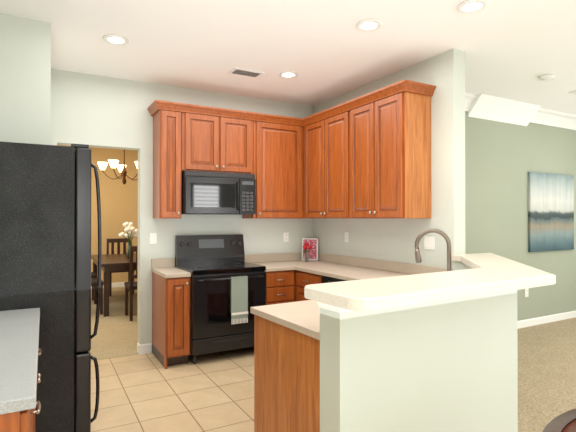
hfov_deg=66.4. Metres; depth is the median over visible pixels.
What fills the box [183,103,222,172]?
upper cabinet
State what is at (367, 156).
upper cabinet
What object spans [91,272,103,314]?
dining chair
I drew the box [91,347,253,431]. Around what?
floor
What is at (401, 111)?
upper cabinet
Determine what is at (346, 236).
outlet
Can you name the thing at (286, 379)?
base cabinet
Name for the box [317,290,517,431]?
wall
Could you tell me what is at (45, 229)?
refrigerator
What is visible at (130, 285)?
dining chair
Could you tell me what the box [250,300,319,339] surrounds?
countertop
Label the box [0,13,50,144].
wall
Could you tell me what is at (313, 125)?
upper cabinet
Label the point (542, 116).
crown molding
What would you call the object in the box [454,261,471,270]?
wall
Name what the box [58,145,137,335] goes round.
wall
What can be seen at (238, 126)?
upper cabinet
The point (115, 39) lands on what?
recessed light
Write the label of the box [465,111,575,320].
wall
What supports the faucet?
on the countertop at (348, 268)
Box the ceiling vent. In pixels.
[228,67,263,77]
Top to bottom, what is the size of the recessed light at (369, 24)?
0.010 m
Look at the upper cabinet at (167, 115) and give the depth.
4.54 m
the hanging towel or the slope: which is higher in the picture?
the slope
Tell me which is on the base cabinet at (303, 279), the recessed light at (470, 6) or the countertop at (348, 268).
the countertop at (348, 268)
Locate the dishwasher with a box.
[322,276,345,282]
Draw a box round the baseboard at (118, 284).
[91,282,124,288]
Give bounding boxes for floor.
[90,287,137,360]
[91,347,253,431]
[517,317,575,431]
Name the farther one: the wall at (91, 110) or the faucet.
the wall at (91, 110)
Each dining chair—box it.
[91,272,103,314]
[106,238,128,296]
[123,244,136,320]
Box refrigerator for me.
[0,141,101,431]
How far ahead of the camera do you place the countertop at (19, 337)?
1.68 m
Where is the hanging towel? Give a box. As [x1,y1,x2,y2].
[230,276,247,323]
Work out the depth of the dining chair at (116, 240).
8.55 m
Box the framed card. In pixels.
[302,238,317,260]
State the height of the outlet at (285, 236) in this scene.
0.118 m
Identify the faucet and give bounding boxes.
[414,229,450,270]
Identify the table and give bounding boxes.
[91,253,135,316]
[542,408,575,431]
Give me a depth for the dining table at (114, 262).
6.60 m
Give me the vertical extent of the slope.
0.229 m
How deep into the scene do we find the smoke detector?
4.51 m
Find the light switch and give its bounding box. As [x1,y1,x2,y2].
[424,236,434,249]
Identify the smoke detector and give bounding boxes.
[539,74,553,81]
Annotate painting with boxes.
[528,172,573,251]
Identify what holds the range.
on the floor at (209, 392)
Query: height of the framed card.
0.282 m
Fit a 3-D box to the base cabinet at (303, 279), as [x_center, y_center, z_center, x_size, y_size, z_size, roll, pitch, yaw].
[0.481,1.040,4.837,0.626,0.876,0.545,0,0,-29]
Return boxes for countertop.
[0,308,39,414]
[151,258,190,277]
[245,252,452,280]
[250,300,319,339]
[304,253,555,311]
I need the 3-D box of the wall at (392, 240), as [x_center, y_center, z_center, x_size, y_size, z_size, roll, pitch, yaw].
[0.941,0.018,4.814,0.145,2.920,2.269,0,0,-29]
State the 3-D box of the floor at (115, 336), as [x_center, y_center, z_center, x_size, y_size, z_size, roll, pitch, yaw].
[-3.216,1.513,6.887,4.400,0.054,5.400,0,0,-29]
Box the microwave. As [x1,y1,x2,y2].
[182,171,255,214]
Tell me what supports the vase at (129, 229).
on the dining table at (114, 262)
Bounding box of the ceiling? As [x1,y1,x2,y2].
[0,0,575,150]
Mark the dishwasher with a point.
(325, 279)
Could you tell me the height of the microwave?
0.453 m
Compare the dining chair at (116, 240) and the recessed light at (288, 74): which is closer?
the recessed light at (288, 74)
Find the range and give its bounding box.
[175,234,265,363]
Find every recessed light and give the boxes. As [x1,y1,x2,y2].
[103,34,128,44]
[278,71,297,77]
[356,19,382,30]
[457,0,487,13]
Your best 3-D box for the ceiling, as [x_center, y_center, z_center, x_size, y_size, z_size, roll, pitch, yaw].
[1.133,-1.503,4.627,10.200,0.120,13.800,0,0,-29]
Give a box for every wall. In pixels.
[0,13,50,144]
[50,69,312,351]
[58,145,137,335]
[313,48,464,270]
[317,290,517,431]
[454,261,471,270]
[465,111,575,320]
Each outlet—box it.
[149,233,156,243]
[283,232,288,241]
[345,232,348,241]
[525,288,528,296]
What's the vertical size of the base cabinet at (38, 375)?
0.876 m
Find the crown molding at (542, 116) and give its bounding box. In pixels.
[465,93,575,129]
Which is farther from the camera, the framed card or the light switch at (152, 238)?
the framed card
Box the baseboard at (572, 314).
[517,311,575,328]
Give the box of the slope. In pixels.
[468,94,540,125]
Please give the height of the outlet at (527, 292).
0.118 m
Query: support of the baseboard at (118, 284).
attached to the wall at (119, 202)
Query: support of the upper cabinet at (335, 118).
attached to the wall at (392, 240)
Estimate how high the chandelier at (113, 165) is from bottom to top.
0.920 m
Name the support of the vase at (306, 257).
on the countertop at (348, 268)
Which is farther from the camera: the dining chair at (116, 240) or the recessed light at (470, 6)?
the dining chair at (116, 240)
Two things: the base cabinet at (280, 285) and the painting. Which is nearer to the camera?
the base cabinet at (280, 285)
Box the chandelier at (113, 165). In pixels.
[97,150,137,183]
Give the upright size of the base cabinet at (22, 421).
0.876 m
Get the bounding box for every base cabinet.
[0,408,35,431]
[36,348,39,413]
[152,272,189,368]
[254,315,319,431]
[266,270,295,304]
[296,270,322,301]
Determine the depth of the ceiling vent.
4.39 m
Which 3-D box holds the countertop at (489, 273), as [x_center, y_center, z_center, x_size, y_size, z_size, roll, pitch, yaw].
[1.057,0.353,2.846,2.535,0.054,1.278,0,0,-29]
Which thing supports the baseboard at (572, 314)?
attached to the wall at (502, 159)
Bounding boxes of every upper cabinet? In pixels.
[151,100,182,218]
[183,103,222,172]
[223,108,254,173]
[242,113,302,218]
[303,111,322,218]
[323,103,346,218]
[347,92,370,218]
[371,79,434,218]
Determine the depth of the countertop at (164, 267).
4.67 m
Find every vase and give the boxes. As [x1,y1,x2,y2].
[119,222,137,257]
[303,243,311,261]
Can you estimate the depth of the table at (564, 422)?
1.42 m
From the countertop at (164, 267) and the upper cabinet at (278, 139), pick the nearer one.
the countertop at (164, 267)
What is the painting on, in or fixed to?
attached to the wall at (502, 159)
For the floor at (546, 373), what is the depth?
4.13 m
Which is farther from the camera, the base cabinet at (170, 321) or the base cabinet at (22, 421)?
the base cabinet at (170, 321)

